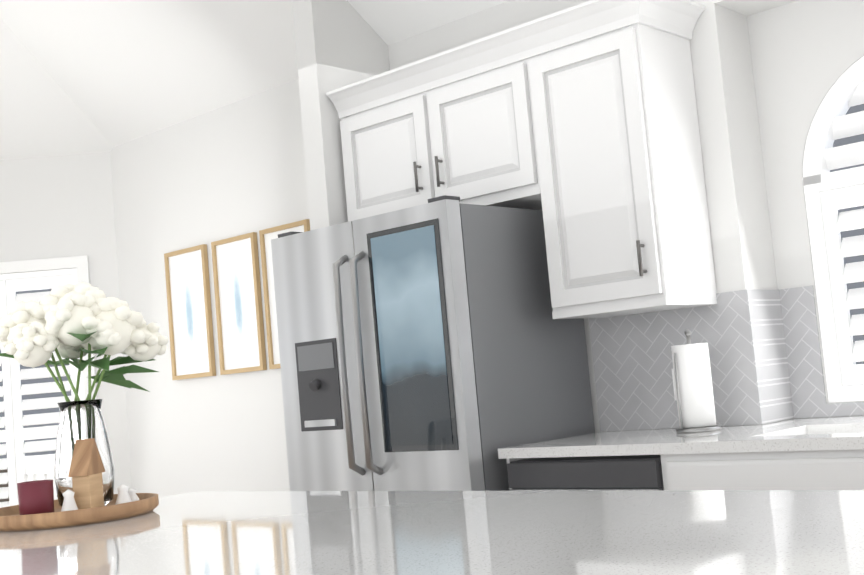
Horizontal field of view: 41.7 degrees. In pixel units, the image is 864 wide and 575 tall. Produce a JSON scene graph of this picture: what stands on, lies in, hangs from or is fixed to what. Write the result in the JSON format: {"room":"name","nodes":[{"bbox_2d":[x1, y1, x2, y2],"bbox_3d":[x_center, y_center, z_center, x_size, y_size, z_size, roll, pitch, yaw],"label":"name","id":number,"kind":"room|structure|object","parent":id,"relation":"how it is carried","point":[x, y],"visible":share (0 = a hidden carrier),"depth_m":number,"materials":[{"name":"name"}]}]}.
{"room":"kitchen","nodes":[
{"label":"kitchen","id":0,"kind":"room"},
{"bbox_2d":[0,0,508,159],"bbox_3d":[-1.184,-2.270,0.004,13.200,1.908,9.350,-9,-6,42],"label":"ceiling","id":1,"kind":"structure","parent":0,"point":[86,76],"depth_m":5.84,"materials":[{"name":"white paint"}]},
{"bbox_2d":[0,0,863,496],"bbox_3d":[0.997,-1.023,1.793,12.960,4.480,4.140,-9,-6,42],"label":"wall","id":2,"kind":"structure","parent":0,"point":[126,216],"depth_m":5.67,"materials":[{"name":"white paint"}]},
{"bbox_2d":[0,255,96,507],"bbox_3d":[-2.411,0.800,6.552,1.010,1.900,0.145,-5,-5,-3],"label":"nook window","id":3,"kind":"structure","parent":2,"relation":"in","point":[31,398],"depth_m":6.57,"materials":[{"name":"white"}]},
{"bbox_2d":[164,244,215,379],"bbox_3d":[-1.311,0.139,6.130,0.360,0.700,0.025,-9,-6,42],"label":"picture","id":4,"kind":"object","parent":2,"relation":"attached to","point":[189,313],"visible":0.96,"depth_m":6.12,"materials":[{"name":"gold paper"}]},
{"bbox_2d":[175,261,203,364],"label":"art","id":5,"kind":"object","parent":4,"relation":"attached to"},
{"bbox_2d":[211,232,266,374],"bbox_3d":[-0.998,0.088,5.847,0.350,0.700,0.025,-9,-6,42],"label":"picture","id":6,"kind":"object","parent":2,"relation":"attached to","point":[238,304],"visible":0.92,"depth_m":5.84,"materials":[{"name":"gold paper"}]},
{"bbox_2d":[223,250,253,357],"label":"art","id":7,"kind":"object","parent":6,"relation":"attached to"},
{"bbox_2d":[259,219,309,368],"bbox_3d":[-0.700,0.039,5.577,0.360,0.700,0.025,-9,-6,42],"label":"picture","id":8,"kind":"object","parent":2,"relation":"attached to","point":[268,235],"visible":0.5,"depth_m":5.66,"materials":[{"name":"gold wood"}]},
{"bbox_2d":[330,28,533,221],"bbox_3d":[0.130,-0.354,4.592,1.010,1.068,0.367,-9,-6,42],"label":"upper cabinet","id":9,"kind":"object","parent":2,"relation":"attached to","point":[452,123],"depth_m":4.43,"materials":[{"name":"white wood"}]},
{"bbox_2d":[518,0,716,318],"bbox_3d":[0.674,-0.444,4.098,0.470,1.068,0.367,-9,-6,42],"label":"upper cabinet","id":10,"kind":"object","parent":2,"relation":"attached to","point":[578,125],"depth_m":3.95,"materials":[{"name":"white wood"}]},
{"bbox_2d":[589,285,863,430],"bbox_3d":[2.585,0.013,2.771,5.100,0.469,0.268,-9,-6,42],"label":"backsplash","id":11,"kind":"structure","parent":2,"relation":"attached to","point":[765,358],"depth_m":4.08,"materials":[{"name":"grey tile"}]},
{"bbox_2d":[802,56,863,402],"bbox_3d":[1.719,-0.256,3.814,0.900,1.230,0.129,-9,-6,42],"label":"arched window","id":12,"kind":"structure","parent":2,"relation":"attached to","point":[833,171],"depth_m":4.01,"materials":[{"name":"white"}]},
{"label":"floor","id":13,"kind":"structure","parent":0,"visible":0},
{"bbox_2d":[17,454,56,504],"bbox_3d":[-1.900,1.275,5.144,0.440,0.982,0.485,-9,-6,37],"label":"dining chair","id":14,"kind":"object","parent":13,"relation":"on","point":[42,466],"visible":0.19,"depth_m":5.39,"materials":[{"name":"white"}]},
{"bbox_2d":[271,195,594,490],"bbox_3d":[0.008,0.616,4.356,0.930,1.768,0.821,-9,-6,42],"label":"refrigerator","id":15,"kind":"object","parent":13,"relation":"on","point":[432,344],"visible":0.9,"depth_m":4.06,"materials":[{"name":"grey metal"}]},
{"bbox_2d":[506,458,527,489],"bbox_3d":[0.728,0.986,3.853,0.632,0.884,0.647,-9,-6,42],"label":"base cabinet","id":16,"kind":"object","parent":13,"relation":"on","point":[509,460],"depth_m":3.88,"materials":[{"name":"white"}]},
{"bbox_2d":[507,455,663,490],"bbox_3d":[0.671,0.935,3.811,0.588,0.757,0.634,-9,-6,42],"label":"dishwasher","id":17,"kind":"object","parent":16,"relation":"in","point":[616,473],"visible":0.17,"depth_m":3.64,"materials":[{"name":"grey plastic"}]},
{"bbox_2d":[660,449,863,489],"bbox_3d":[1.346,0.884,3.293,1.048,0.884,0.647,-9,-6,42],"label":"base cabinet","id":18,"kind":"object","parent":13,"relation":"on","point":[817,470],"depth_m":3.22,"materials":[{"name":"white wood"}]},
{"bbox_2d":[498,416,863,458],"bbox_3d":[2.405,0.356,2.496,5.080,0.224,0.906,-9,-6,42],"label":"countertop","id":19,"kind":"structure","parent":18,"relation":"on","point":[825,433],"depth_m":3.59,"materials":[{"name":"stone"}]},
{"bbox_2d":[671,329,720,432],"bbox_3d":[0.891,0.316,3.878,0.150,0.347,0.154,-9,-6,42],"label":"paper towel holder","id":20,"kind":"object","parent":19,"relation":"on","point":[693,388],"visible":0.98,"depth_m":3.83,"materials":[{"name":"white paper"}]},
{"bbox_3d":[-0.158,0.903,1.969,2.054,0.885,1.008,-9,-6,42],"label":"kitchen island","id":21,"kind":"object","parent":13,"relation":"on","visible":0},
{"bbox_2d":[0,490,863,574],"bbox_3d":[-0.282,0.446,1.925,2.190,0.033,1.312,-9,-6,42],"label":"island countertop","id":22,"kind":"structure","parent":21,"relation":"on","point":[727,532],"depth_m":1.80,"materials":[{"name":"stone"}]},
{"bbox_2d":[0,282,168,530],"bbox_3d":[-0.842,0.261,2.685,0.424,0.556,0.478,-9,-6,42],"label":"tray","id":23,"kind":"object","parent":22,"relation":"on","point":[75,322],"visible":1,"depth_m":2.63,"materials":[{"name":"white plant"}]}
]}

